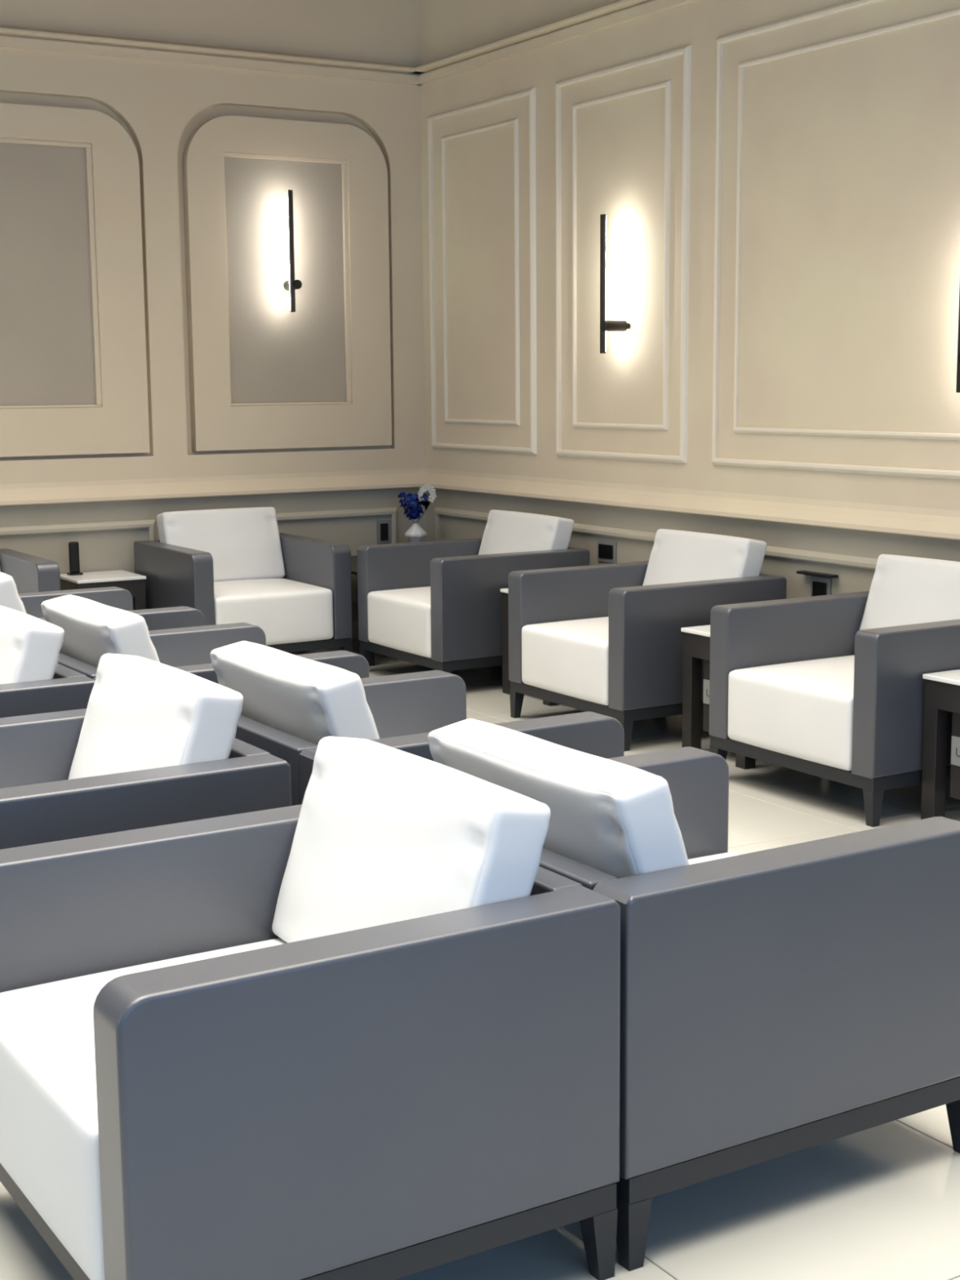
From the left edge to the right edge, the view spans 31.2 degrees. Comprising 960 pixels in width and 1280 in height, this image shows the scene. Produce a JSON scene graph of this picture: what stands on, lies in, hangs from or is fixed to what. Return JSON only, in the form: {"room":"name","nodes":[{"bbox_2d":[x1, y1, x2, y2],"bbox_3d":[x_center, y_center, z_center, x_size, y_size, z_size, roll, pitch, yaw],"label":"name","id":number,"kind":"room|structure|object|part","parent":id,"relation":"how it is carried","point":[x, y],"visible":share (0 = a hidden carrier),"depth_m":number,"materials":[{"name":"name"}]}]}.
{"room":"waiting lounge","nodes":[
{"label":"waiting lounge","id":0,"kind":"room"},
{"bbox_2d":[0,0,426,621],"bbox_3d":[-4.381,-1.594,7.777,9.648,3.900,0.238,-6,10,-31],"label":"wall","id":1,"kind":"structure","parent":0,"point":[148,329],"depth_m":9.36,"materials":[{"name":"paint"}]},
{"bbox_3d":[-3.211,-1.807,8.402,2.725,1.365,0.040,-6,10,-31],"label":"inset panel","id":2,"kind":"part","parent":1,"relation":"part of","materials":[{"name":"grey paint"}]},
{"bbox_3d":[-3.179,-1.769,8.405,3.181,1.781,0.067,-6,10,-31],"label":"wall panel","id":3,"kind":"part","parent":1,"relation":"part of","materials":[{"name":"paint"}]},
{"bbox_3d":[-3.158,-0.244,8.596,3.250,0.565,0.030,-6,10,-31],"label":"dado moulding","id":4,"kind":"part","parent":1,"relation":"part of","materials":[{"name":"beige paint"}]},
{"bbox_2d":[0,25,423,84],"bbox_3d":[-4.389,-2.845,7.436,9.498,0.105,0.079,-6,10,-31],"label":"trim","id":5,"kind":"structure","parent":1,"relation":"attached to","point":[12,37],"depth_m":9.16,"materials":[{"name":"paint"}]},
{"bbox_2d":[0,468,425,506],"bbox_3d":[-4.377,-0.569,7.793,9.498,0.113,0.051,-6,10,-31],"label":"trim","id":6,"kind":"structure","parent":1,"relation":"attached to","point":[22,494],"depth_m":9.49,"materials":[{"name":"paint"}]},
{"bbox_3d":[-1.093,-2.013,9.663,0.759,1.370,0.040,-6,10,-31],"label":"inset panel","id":7,"kind":"part","parent":1,"relation":"part of","materials":[{"name":"grey paint"}]},
{"bbox_3d":[-1.064,-1.989,9.662,1.222,1.806,0.067,-6,10,-31],"label":"wall panel","id":8,"kind":"part","parent":1,"relation":"part of","materials":[{"name":"paint"}]},
{"bbox_2d":[284,189,302,311],"bbox_3d":[-1.056,-2.158,9.550,0.064,0.660,0.153,-6,10,-31],"label":"wall sconce","id":9,"kind":"object","parent":1,"relation":"attached to","point":[291,285],"visible":1,"depth_m":9.49,"materials":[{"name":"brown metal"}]},
{"bbox_3d":[-1.039,-0.453,9.858,1.300,0.565,0.030,-6,10,-31],"label":"dado moulding","id":10,"kind":"part","parent":1,"relation":"part of","materials":[{"name":"beige paint"}]},
{"bbox_2d":[351,620,358,639],"bbox_3d":[-4.378,0.299,7.938,9.498,0.108,0.019,-6,10,-31],"label":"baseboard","id":11,"kind":"structure","parent":1,"relation":"attached to","point":[355,623],"depth_m":10.10,"materials":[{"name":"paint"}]},
{"bbox_2d":[376,519,391,543],"bbox_3d":[-0.566,-0.638,10.121,0.090,0.140,0.016,-6,10,-31],"label":"wall socket","id":12,"kind":"object","parent":1,"relation":"attached to","point":[383,526],"visible":1,"depth_m":10.11,"materials":[{"name":"grey plastic"}]},
{"bbox_2d":[0,639,959,1279],"bbox_3d":[-1.371,1.103,3.018,9.498,0.060,11.660,-6,10,-31],"label":"floor","id":13,"kind":"structure","parent":0,"point":[882,1202],"depth_m":3.16,"materials":[{"name":"grey tile"}]},
{"bbox_2d":[0,548,60,593],"bbox_3d":[-2.592,-0.138,8.341,0.878,0.822,0.873,-6,10,-31],"label":"armchair","id":14,"kind":"object","parent":13,"relation":"on","point":[29,573],"visible":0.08,"depth_m":8.27,"materials":[{"name":"grey leather"}]},
{"bbox_2d":[0,605,95,717],"bbox_3d":[-1.687,0.345,5.096,0.873,0.822,0.878,-6,10,-31],"label":"armchair","id":15,"kind":"object","parent":13,"relation":"on","point":[33,681],"visible":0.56,"depth_m":4.91,"materials":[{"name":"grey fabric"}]},
{"bbox_2d":[0,605,64,684],"bbox_3d":[-1.462,0.109,5.202,0.239,0.390,0.662,-6,10,-31],"label":"cushion","id":16,"kind":"object","parent":15,"relation":"on","point":[30,646],"depth_m":4.94,"materials":[{"name":"white fabric"}]},
{"bbox_3d":[-1.480,0.389,4.775,0.862,0.492,0.108,-6,10,-31],"label":"armrest","id":17,"kind":"part","parent":15,"relation":"part of","materials":[{"name":"grey leather"}]},
{"bbox_3d":[-1.342,0.308,5.307,0.062,0.491,0.659,-6,10,-31],"label":"panel","id":18,"kind":"part","parent":15,"relation":"part of","materials":[{"name":"grey leather"}]},
{"bbox_2d":[0,572,205,630],"bbox_3d":[-1.625,0.108,6.660,0.873,0.822,0.878,-6,10,-31],"label":"armchair","id":19,"kind":"object","parent":13,"relation":"on","point":[29,603],"visible":0.16,"depth_m":6.46,"materials":[{"name":"grey leather"}]},
{"bbox_2d":[0,572,26,613],"bbox_3d":[-1.853,-0.083,6.490,0.239,0.390,0.662,-6,10,-31],"label":"cushion","id":20,"kind":"object","parent":19,"relation":"on","point":[10,597],"depth_m":6.19,"materials":[{"name":"white fabric"}]},
{"bbox_3d":[-1.833,0.058,6.981,0.862,0.492,0.108,-6,10,-31],"label":"armrest","id":21,"kind":"part","parent":19,"relation":"part of","materials":[{"name":"grey leather"}]},
{"bbox_3d":[-1.428,0.153,6.333,0.862,0.492,0.108,-6,10,-31],"label":"armrest","id":22,"kind":"part","parent":19,"relation":"part of","materials":[{"name":"grey leather"}]},
{"bbox_2d":[60,569,146,610],"bbox_3d":[-2.001,-0.095,9.100,0.370,0.500,0.370,-6,10,-31],"label":"side table","id":23,"kind":"object","parent":13,"relation":"on","point":[134,583],"visible":0.12,"depth_m":8.98,"materials":[{"name":"white"}]},
{"bbox_2d":[66,541,83,575],"bbox_3d":[-2.147,-0.433,9.084,0.070,0.175,0.060,-6,10,-31],"label":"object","id":24,"kind":"object","parent":23,"relation":"on","point":[73,547],"visible":1,"depth_m":9.07,"materials":[{"name":"black plastic"}]},
{"bbox_3d":[-1.794,-0.034,9.056,0.059,0.390,0.054,-6,10,-31],"label":"leg","id":25,"kind":"part","parent":23,"relation":"part of","materials":[{"name":"brown wood"}]},
{"bbox_2d":[0,653,291,849],"bbox_3d":[-1.022,0.500,4.033,0.873,0.822,0.878,-6,10,-31],"label":"armchair","id":26,"kind":"object","parent":13,"relation":"on","point":[153,743],"visible":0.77,"depth_m":3.87,"materials":[{"name":"grey leather"}]},
{"bbox_3d":[-1.220,0.450,4.359,0.862,0.492,0.108,-6,10,-31],"label":"armrest","id":27,"kind":"part","parent":26,"relation":"part of","materials":[{"name":"grey leather"}]},
{"bbox_3d":[-0.815,0.544,3.711,0.862,0.492,0.108,-6,10,-31],"label":"armrest","id":28,"kind":"part","parent":26,"relation":"part of","materials":[{"name":"grey leather"}]},
{"bbox_2d":[68,653,243,779],"bbox_3d":[-0.798,0.264,4.139,0.239,0.390,0.662,-6,10,-31],"label":"cushion","id":29,"kind":"object","parent":26,"relation":"on","point":[142,713],"depth_m":4.03,"materials":[{"name":"white fabric"}]},
{"bbox_3d":[-0.677,0.463,4.243,0.062,0.491,0.659,-6,10,-31],"label":"panel","id":30,"kind":"part","parent":26,"relation":"part of","materials":[{"name":"grey leather"}]},
{"bbox_2d":[40,594,369,684],"bbox_3d":[-0.935,0.269,5.555,0.873,0.822,0.878,-6,10,-31],"label":"armchair","id":31,"kind":"object","parent":13,"relation":"on","point":[92,629],"visible":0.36,"depth_m":5.34,"materials":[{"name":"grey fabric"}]},
{"bbox_3d":[-1.280,0.302,5.345,0.062,0.491,0.659,-6,10,-31],"label":"panel","id":32,"kind":"part","parent":31,"relation":"part of","materials":[{"name":"grey leather"}]},
{"bbox_2d":[40,594,159,667],"bbox_3d":[-1.163,0.078,5.385,0.239,0.390,0.662,-6,10,-31],"label":"cushion","id":33,"kind":"object","parent":31,"relation":"on","point":[92,629],"depth_m":5.20,"materials":[{"name":"white fabric"}]},
{"bbox_3d":[-1.142,0.220,5.876,0.862,0.492,0.108,-6,10,-31],"label":"armrest","id":34,"kind":"part","parent":31,"relation":"part of","materials":[{"name":"grey leather"}]},
{"bbox_3d":[-0.737,0.314,5.228,0.862,0.492,0.108,-6,10,-31],"label":"armrest","id":35,"kind":"part","parent":31,"relation":"part of","materials":[{"name":"grey leather"}]},
{"bbox_2d":[133,506,352,652],"bbox_3d":[-1.264,-0.269,9.132,0.878,0.822,0.873,-6,10,-31],"label":"armchair","id":36,"kind":"object","parent":13,"relation":"on","point":[231,566],"visible":0.91,"depth_m":8.98,"materials":[{"name":"grey fabric"}]},
{"bbox_3d":[-1.597,-0.240,8.940,0.108,0.492,0.862,-6,10,-31],"label":"armrest","id":37,"kind":"part","parent":36,"relation":"part of","materials":[{"name":"grey leather"}]},
{"bbox_2d":[156,506,284,582],"bbox_3d":[-1.403,-0.515,9.324,0.662,0.390,0.239,-6,10,-31],"label":"cushion","id":38,"kind":"object","parent":36,"relation":"on","point":[243,544],"depth_m":9.29,"materials":[{"name":"white fabric"}]},
{"bbox_2d":[213,577,333,644],"bbox_3d":[-1.248,-0.156,9.122,0.658,0.291,0.812,-6,10,-31],"label":"seat cushion","id":39,"kind":"object","parent":36,"relation":"on","point":[288,611],"depth_m":8.84,"materials":[{"name":"white fabric"}]},
{"bbox_3d":[-1.265,-0.006,9.176,0.870,0.046,0.846,-6,10,-31],"label":"frame","id":40,"kind":"part","parent":36,"relation":"part of","materials":[{"name":"black paint"}]},
{"bbox_3d":[-0.938,-0.305,9.332,0.108,0.492,0.862,-6,10,-31],"label":"armrest","id":41,"kind":"part","parent":36,"relation":"part of","materials":[{"name":"grey leather"}]},
{"bbox_3d":[-0.706,0.091,9.059,0.050,0.122,0.050,-6,10,-31],"label":"leg","id":42,"kind":"part","parent":36,"relation":"part of","materials":[{"name":"black paint"}]},
{"bbox_2d":[0,736,620,1279],"bbox_3d":[-0.367,0.653,2.984,0.873,0.822,0.878,-6,10,-31],"label":"armchair","id":43,"kind":"object","parent":13,"relation":"on","point":[359,1029],"visible":1,"depth_m":2.71,"materials":[{"name":"grey leather"}]},
{"bbox_2d":[0,937,286,1279],"bbox_3d":[-0.392,0.765,2.985,0.812,0.291,0.658,-6,10,-31],"label":"seat cushion","id":44,"kind":"object","parent":43,"relation":"on","point":[50,1142],"depth_m":2.78,"materials":[{"name":"white fabric"}]},
{"bbox_3d":[-0.564,0.603,3.311,0.862,0.492,0.108,-6,10,-31],"label":"armrest","id":45,"kind":"part","parent":43,"relation":"part of","materials":[{"name":"grey leather"}]},
{"bbox_3d":[-0.360,0.916,3.027,0.846,0.046,0.870,-6,10,-31],"label":"frame","id":46,"kind":"part","parent":43,"relation":"part of","materials":[{"name":"black paint"}]},
{"bbox_3d":[-0.159,0.697,2.663,0.862,0.492,0.108,-6,10,-31],"label":"armrest","id":47,"kind":"part","parent":43,"relation":"part of","materials":[{"name":"grey leather"}]},
{"bbox_2d":[271,736,551,942],"bbox_3d":[-0.142,0.417,3.090,0.239,0.390,0.662,-6,10,-31],"label":"cushion","id":48,"kind":"object","parent":43,"relation":"on","point":[381,834],"depth_m":3.02,"materials":[{"name":"white fabric"}]},
{"bbox_3d":[-0.022,0.616,3.194,0.062,0.491,0.659,-6,10,-31],"label":"panel","id":49,"kind":"part","parent":43,"relation":"part of","materials":[{"name":"grey plastic"}]},
{"bbox_3d":[0.197,1.015,2.901,0.050,0.122,0.050,-6,10,-31],"label":"leg","id":50,"kind":"part","parent":43,"relation":"part of","materials":[{"name":"black paint"}]},
{"bbox_2d":[351,555,374,666],"bbox_3d":[-0.464,-0.193,9.661,0.860,0.500,0.860,-6,10,-31],"label":"table","id":51,"kind":"object","parent":13,"relation":"on","point":[353,558],"visible":0.02,"depth_m":9.24,"materials":[{"name":"brown wood"}]},
{"bbox_3d":[-0.598,-0.103,9.126,0.050,0.484,0.050,-6,10,-31],"label":"leg","id":52,"kind":"part","parent":51,"relation":"part of","materials":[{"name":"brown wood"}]},
{"bbox_2d":[397,483,436,542],"bbox_3d":[-0.367,-0.694,9.895,0.199,0.420,0.190,-6,10,-31],"label":"flower vase","id":53,"kind":"object","parent":51,"relation":"on","point":[415,505],"visible":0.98,"depth_m":9.85,"materials":[{"name":"white ceramic"}]},
{"bbox_3d":[-0.379,-0.772,9.877,0.172,0.168,0.187,-6,10,-31],"label":"blue flower","id":54,"kind":"part","parent":53,"relation":"part of","materials":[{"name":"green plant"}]},
{"bbox_2d":[400,499,431,523],"bbox_3d":[-0.371,-0.736,9.886,0.190,0.134,0.190,-6,10,-31],"label":"flowers","id":55,"kind":"object","parent":53,"relation":"on","point":[415,509],"depth_m":9.83,"materials":[{"name":"blue plant"}]},
{"bbox_3d":[-0.305,-0.840,9.835,0.129,0.115,0.010,-6,10,-31],"label":"white flower","id":56,"kind":"part","parent":53,"relation":"part of","materials":[{"name":"white plant"}]},
{"bbox_2d":[209,640,624,805],"bbox_3d":[-0.223,0.420,4.521,0.873,0.822,0.878,-6,10,-31],"label":"armchair","id":57,"kind":"object","parent":13,"relation":"on","point":[291,702],"visible":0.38,"depth_m":4.26,"materials":[{"name":"grey leather"}]},
{"bbox_3d":[-0.568,0.452,4.310,0.062,0.491,0.659,-6,10,-31],"label":"panel","id":58,"kind":"part","parent":57,"relation":"part of","materials":[{"name":"grey leather"}]},
{"bbox_2d":[209,640,379,745],"bbox_3d":[-0.451,0.229,4.350,0.239,0.390,0.662,-6,10,-31],"label":"cushion","id":59,"kind":"object","parent":57,"relation":"on","point":[300,700],"depth_m":4.16,"materials":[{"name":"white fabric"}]},
{"bbox_3d":[-0.430,0.370,4.841,0.862,0.492,0.108,-6,10,-31],"label":"armrest","id":60,"kind":"part","parent":57,"relation":"part of","materials":[{"name":"grey leather"}]},
{"bbox_3d":[-0.025,0.465,4.193,0.862,0.492,0.108,-6,10,-31],"label":"armrest","id":61,"kind":"part","parent":57,"relation":"part of","materials":[{"name":"grey plastic"}]},
{"bbox_2d":[356,509,589,673],"bbox_3d":[-0.047,-0.223,8.763,0.873,0.822,0.878,-6,10,-31],"label":"armchair","id":62,"kind":"object","parent":13,"relation":"on","point":[437,605],"visible":0.77,"depth_m":8.50,"materials":[{"name":"grey leather"}]},
{"bbox_3d":[-0.594,0.105,8.962,0.050,0.122,0.050,-6,10,-31],"label":"leg","id":63,"kind":"part","parent":62,"relation":"part of","materials":[{"name":"black paint"}]},
{"bbox_2d":[367,586,431,657],"bbox_3d":[-0.072,-0.111,8.764,0.812,0.291,0.658,-6,10,-31],"label":"seat cushion","id":64,"kind":"object","parent":62,"relation":"on","point":[399,617],"depth_m":8.58,"materials":[{"name":"white fabric"}]},
{"bbox_3d":[-0.241,-0.274,9.091,0.862,0.492,0.108,-6,10,-31],"label":"armrest","id":65,"kind":"part","parent":62,"relation":"part of","materials":[{"name":"grey plastic"}]},
{"bbox_3d":[-0.040,0.039,8.805,0.846,0.046,0.870,-6,10,-31],"label":"frame","id":66,"kind":"part","parent":62,"relation":"part of","materials":[{"name":"black paint"}]},
{"bbox_3d":[0.157,-0.179,8.439,0.862,0.492,0.108,-6,10,-31],"label":"armrest","id":67,"kind":"part","parent":62,"relation":"part of","materials":[{"name":"grey leather"}]},
{"bbox_2d":[478,509,573,555],"bbox_3d":[0.217,-0.463,8.889,0.239,0.390,0.662,-6,10,-31],"label":"cushion","id":68,"kind":"object","parent":62,"relation":"on","point":[504,531],"depth_m":8.79,"materials":[{"name":"white fabric"}]},
{"bbox_2d":[500,588,559,706],"bbox_3d":[0.445,0.008,8.255,0.550,0.508,0.430,-6,10,-31],"label":"side table","id":69,"kind":"object","parent":13,"relation":"on","point":[506,683],"visible":0.05,"depth_m":8.27,"materials":[{"name":"white"}]},
{"bbox_3d":[0.145,0.061,8.292,0.054,0.398,0.059,-6,10,-31],"label":"leg","id":70,"kind":"part","parent":69,"relation":"part of","materials":[{"name":"brown wood"}]},
{"bbox_3d":[0.331,0.105,7.988,0.054,0.398,0.059,-6,10,-31],"label":"leg","id":71,"kind":"part","parent":69,"relation":"part of","materials":[{"name":"brown wood"}]},
{"bbox_2d":[507,528,786,751],"bbox_3d":[0.715,-0.041,7.513,0.873,0.822,0.878,-6,10,-31],"label":"armchair","id":72,"kind":"object","parent":13,"relation":"on","point":[604,639],"visible":0.76,"depth_m":7.30,"materials":[{"name":"grey leather"}]},
{"bbox_3d":[0.168,0.288,7.713,0.050,0.122,0.050,-6,10,-31],"label":"leg","id":73,"kind":"part","parent":72,"relation":"part of","materials":[{"name":"black paint"}]},
{"bbox_2d":[521,616,608,706],"bbox_3d":[0.690,0.071,7.514,0.812,0.291,0.658,-6,10,-31],"label":"seat cushion","id":74,"kind":"object","parent":72,"relation":"on","point":[565,659],"depth_m":7.33,"materials":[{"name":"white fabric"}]},
{"bbox_3d":[0.521,-0.092,7.842,0.862,0.492,0.108,-6,10,-31],"label":"armrest","id":75,"kind":"part","parent":72,"relation":"part of","materials":[{"name":"grey leather"}]},
{"bbox_3d":[0.722,0.222,7.556,0.846,0.046,0.870,-6,10,-31],"label":"frame","id":76,"kind":"part","parent":72,"relation":"part of","materials":[{"name":"black paint"}]},
{"bbox_3d":[0.592,0.390,7.016,0.050,0.122,0.050,-6,10,-31],"label":"leg","id":77,"kind":"part","parent":72,"relation":"part of","materials":[{"name":"black paint"}]},
{"bbox_3d":[0.918,0.004,7.189,0.862,0.492,0.108,-6,10,-31],"label":"armrest","id":78,"kind":"part","parent":72,"relation":"part of","materials":[{"name":"grey leather"}]},
{"bbox_2d":[642,528,766,585],"bbox_3d":[0.979,-0.281,7.639,0.239,0.390,0.662,-6,10,-31],"label":"cushion","id":79,"kind":"object","parent":72,"relation":"on","point":[677,556],"depth_m":7.56,"materials":[{"name":"white fabric"}]},
{"bbox_2d":[427,718,959,1271],"bbox_3d":[0.385,0.578,3.443,0.873,0.822,0.878,-6,10,-31],"label":"armchair","id":80,"kind":"object","parent":13,"relation":"on","point":[776,1002],"visible":0.64,"depth_m":3.04,"materials":[{"name":"grey leather"}]},
{"bbox_2d":[427,718,688,878],"bbox_3d":[0.158,0.387,3.273,0.239,0.390,0.662,-6,10,-31],"label":"cushion","id":81,"kind":"object","parent":80,"relation":"on","point":[609,819],"depth_m":3.04,"materials":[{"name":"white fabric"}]},
{"bbox_3d":[0.040,0.610,3.232,0.062,0.491,0.659,-6,10,-31],"label":"panel","id":82,"kind":"part","parent":80,"relation":"part of","materials":[{"name":"grey leather"}]},
{"bbox_3d":[0.260,1.009,2.939,0.050,0.122,0.050,-6,10,-31],"label":"leg","id":83,"kind":"part","parent":80,"relation":"part of","materials":[{"name":"black paint"}]},
{"bbox_3d":[0.178,0.528,3.764,0.862,0.492,0.108,-6,10,-31],"label":"armrest","id":84,"kind":"part","parent":80,"relation":"part of","materials":[{"name":"grey leather"}]},
{"bbox_2d":[688,852,738,864],"bbox_3d":[0.412,0.684,3.475,0.812,0.291,0.658,-6,10,-31],"label":"seat cushion","id":85,"kind":"object","parent":80,"relation":"on","point":[693,857],"depth_m":3.88,"materials":[{"name":"white fabric"}]},
{"bbox_3d":[0.583,0.623,3.116,0.862,0.492,0.108,-6,10,-31],"label":"armrest","id":86,"kind":"part","parent":80,"relation":"part of","materials":[{"name":"grey leather"}]},
{"bbox_3d":[0.383,0.841,3.480,0.846,0.046,0.870,-6,10,-31],"label":"frame","id":87,"kind":"part","parent":80,"relation":"part of","materials":[{"name":"black paint"}]},
{"bbox_3d":[0.940,0.941,3.354,0.050,0.122,0.050,-6,10,-31],"label":"leg","id":88,"kind":"part","parent":80,"relation":"part of","materials":[{"name":"black paint"}]},
{"bbox_2d":[680,625,755,769],"bbox_3d":[1.153,0.204,6.922,0.550,0.508,0.410,-6,10,-31],"label":"side table","id":89,"kind":"object","parent":13,"relation":"on","point":[695,639],"visible":0.13,"depth_m":6.91,"materials":[{"name":"white"}]},
{"bbox_3d":[0.858,0.258,6.950,0.054,0.398,0.059,-6,10,-31],"label":"leg","id":90,"kind":"part","parent":89,"relation":"part of","materials":[{"name":"brown wood"}]},
{"bbox_3d":[0.942,0.215,6.795,0.005,0.097,0.180,-6,10,-31],"label":"label plate","id":91,"kind":"part","parent":89,"relation":"part of","materials":[{"name":"grey"}]},
{"bbox_3d":[1.034,0.300,6.663,0.054,0.398,0.059,-6,10,-31],"label":"leg","id":92,"kind":"part","parent":89,"relation":"part of","materials":[{"name":"brown wood"}]},
{"bbox_2d":[709,554,959,826],"bbox_3d":[1.452,0.136,6.304,0.873,0.822,0.878,-6,10,-31],"label":"armchair","id":93,"kind":"object","parent":13,"relation":"on","point":[832,686],"visible":0.98,"depth_m":6.17,"materials":[{"name":"grey leather"}]},
{"bbox_3d":[0.905,0.465,6.504,0.050,0.122,0.050,-6,10,-31],"label":"leg","id":94,"kind":"part","parent":93,"relation":"part of","materials":[{"name":"black paint"}]},
{"bbox_3d":[1.258,0.085,6.633,0.862,0.492,0.108,-6,10,-31],"label":"armrest","id":95,"kind":"part","parent":93,"relation":"part of","materials":[{"name":"grey leather"}]},
{"bbox_2d":[728,654,854,771],"bbox_3d":[1.427,0.248,6.305,0.812,0.291,0.658,-6,10,-31],"label":"seat cushion","id":96,"kind":"object","parent":93,"relation":"on","point":[796,711],"depth_m":6.12,"materials":[{"name":"white fabric"}]},
{"bbox_3d":[1.459,0.399,6.347,0.846,0.046,0.870,-6,10,-31],"label":"frame","id":97,"kind":"part","parent":93,"relation":"part of","materials":[{"name":"black paint"}]},
{"bbox_3d":[1.329,0.566,5.807,0.050,0.122,0.050,-6,10,-31],"label":"leg","id":98,"kind":"part","parent":93,"relation":"part of","materials":[{"name":"black paint"}]},
{"bbox_3d":[1.656,0.180,5.980,0.862,0.492,0.108,-6,10,-31],"label":"armrest","id":99,"kind":"part","parent":93,"relation":"part of","materials":[{"name":"grey leather"}]},
{"bbox_2d":[859,554,959,630],"bbox_3d":[1.716,-0.104,6.430,0.239,0.390,0.662,-6,10,-31],"label":"cushion","id":100,"kind":"object","parent":93,"relation":"on","point":[904,590],"depth_m":6.48,"materials":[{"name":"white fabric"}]},
{"bbox_2d":[920,669,959,819],"bbox_3d":[1.842,0.369,5.791,0.550,0.508,0.430,-6,10,-31],"label":"side table","id":101,"kind":"object","parent":13,"relation":"on","point":[942,689],"visible":0.9,"depth_m":5.79,"materials":[{"name":"white"}]},
{"bbox_3d":[1.543,0.422,5.828,0.054,0.398,0.059,-6,10,-31],"label":"leg","id":102,"kind":"part","parent":101,"relation":"part of","materials":[{"name":"brown wood"}]},
{"bbox_3d":[1.631,0.381,5.663,0.005,0.097,0.200,-6,10,-31],"label":"label plate","id":103,"kind":"part","parent":101,"relation":"part of","materials":[{"name":"grey plastic"}]},
{"bbox_2d":[419,0,959,599],"bbox_3d":[2.722,-1.262,5.189,0.178,3.900,11.695,-6,10,-31],"label":"wall","id":104,"kind":"structure","parent":0,"point":[775,184],"depth_m":7.83,"materials":[{"name":"paint"}]},
{"bbox_3d":[0.016,-0.441,9.724,0.030,0.565,1.088,-6,10,-31],"label":"dado moulding","id":105,"kind":"part","parent":104,"relation":"part of","materials":[{"name":"beige paint"}]},
{"bbox_3d":[-0.004,-2.006,9.511,0.018,1.612,0.805,-6,10,-31],"label":"panel moulding","id":106,"kind":"part","parent":104,"relation":"part of","materials":[{"name":"beige paint"}]},
{"bbox_3d":[-0.002,-1.996,9.503,0.024,1.895,1.118,-6,10,-31],"label":"panel moulding","id":107,"kind":"part","parent":104,"relation":"part of","materials":[{"name":"beige paint"}]},
{"bbox_2d":[413,0,697,85],"bbox_3d":[2.636,-2.525,4.931,0.079,0.105,11.660,-6,10,-31],"label":"trim","id":108,"kind":"structure","parent":104,"relation":"attached to","point":[620,11],"depth_m":8.70,"materials":[{"name":"paint"}]},
{"bbox_2d":[597,539,617,563],"bbox_3d":[0.639,-0.448,8.679,0.016,0.110,0.160,-6,10,-31],"label":"wall socket","id":109,"kind":"object","parent":104,"relation":"attached to","point":[606,549],"visible":0.93,"depth_m":8.66,"materials":[{"name":"grey plastic"}]},
{"bbox_3d":[0.693,-0.279,8.614,0.030,0.565,1.067,-6,10,-31],"label":"dado moulding","id":110,"kind":"part","parent":104,"relation":"part of","materials":[{"name":"beige paint"}]},
{"bbox_2d":[600,213,630,353],"bbox_3d":[0.656,-1.723,8.315,0.153,0.660,0.064,-6,10,-31],"label":"wall sconce","id":111,"kind":"object","parent":104,"relation":"attached to","point":[605,325],"visible":1,"depth_m":8.30,"materials":[{"name":"brown metal"}]},
{"bbox_3d":[0.677,-1.843,8.394,0.018,1.612,0.801,-6,10,-31],"label":"panel moulding","id":112,"kind":"part","parent":104,"relation":"part of","materials":[{"name":"beige paint"}]},
{"bbox_3d":[0.674,-1.834,8.394,0.024,1.895,1.097,-6,10,-31],"label":"panel moulding","id":113,"kind":"part","parent":104,"relation":"part of","materials":[{"name":"beige paint"}]},
{"bbox_2d":[422,468,959,540],"bbox_3d":[2.667,-0.248,5.282,0.051,0.113,11.660,-6,10,-31],"label":"trim","id":114,"kind":"structure","parent":104,"relation":"attached to","point":[884,518],"depth_m":7.84,"materials":[{"name":"cream painted wood"}]},
{"bbox_2d":[795,570,838,596],"bbox_3d":[1.441,-0.220,7.337,0.050,0.136,0.220,-6,10,-31],"label":"wall socket","id":115,"kind":"object","parent":104,"relation":"attached to","point":[820,586],"visible":0.74,"depth_m":7.33,"materials":[{"name":"grey plastic"}]},
{"bbox_3d":[1.439,-0.280,7.327,0.046,0.012,0.220,-6,10,-31],"label":"hinged lid","id":116,"kind":"part","parent":115,"relation":"part of","materials":[{"name":"black plastic"}]},
{"bbox_3d":[1.825,-0.008,6.757,0.030,0.565,2.868,-6,10,-31],"label":"dado moulding","id":117,"kind":"part","parent":104,"relation":"part of","materials":[{"name":"beige paint"}]},
{"bbox_3d":[1.807,-1.562,6.536,0.024,1.895,2.898,-6,10,-31],"label":"panel moulding","id":118,"kind":"part","parent":104,"relation":"part of","materials":[{"name":"beige paint"}]},
{"bbox_3d":[1.810,-1.572,6.536,0.018,1.612,2.602,-6,10,-31],"label":"panel moulding","id":119,"kind":"part","parent":104,"relation":"part of","materials":[{"name":"beige paint"}]},
{"bbox_2d":[955,284,959,392],"bbox_3d":[1.853,-1.214,6.387,0.153,0.580,0.064,-6,10,-31],"label":"wall sconce","id":120,"kind":"object","parent":104,"relation":"attached to","point":[957,384],"visible":1,"depth_m":6.39,"materials":[{"name":"brown metal"}]}
]}

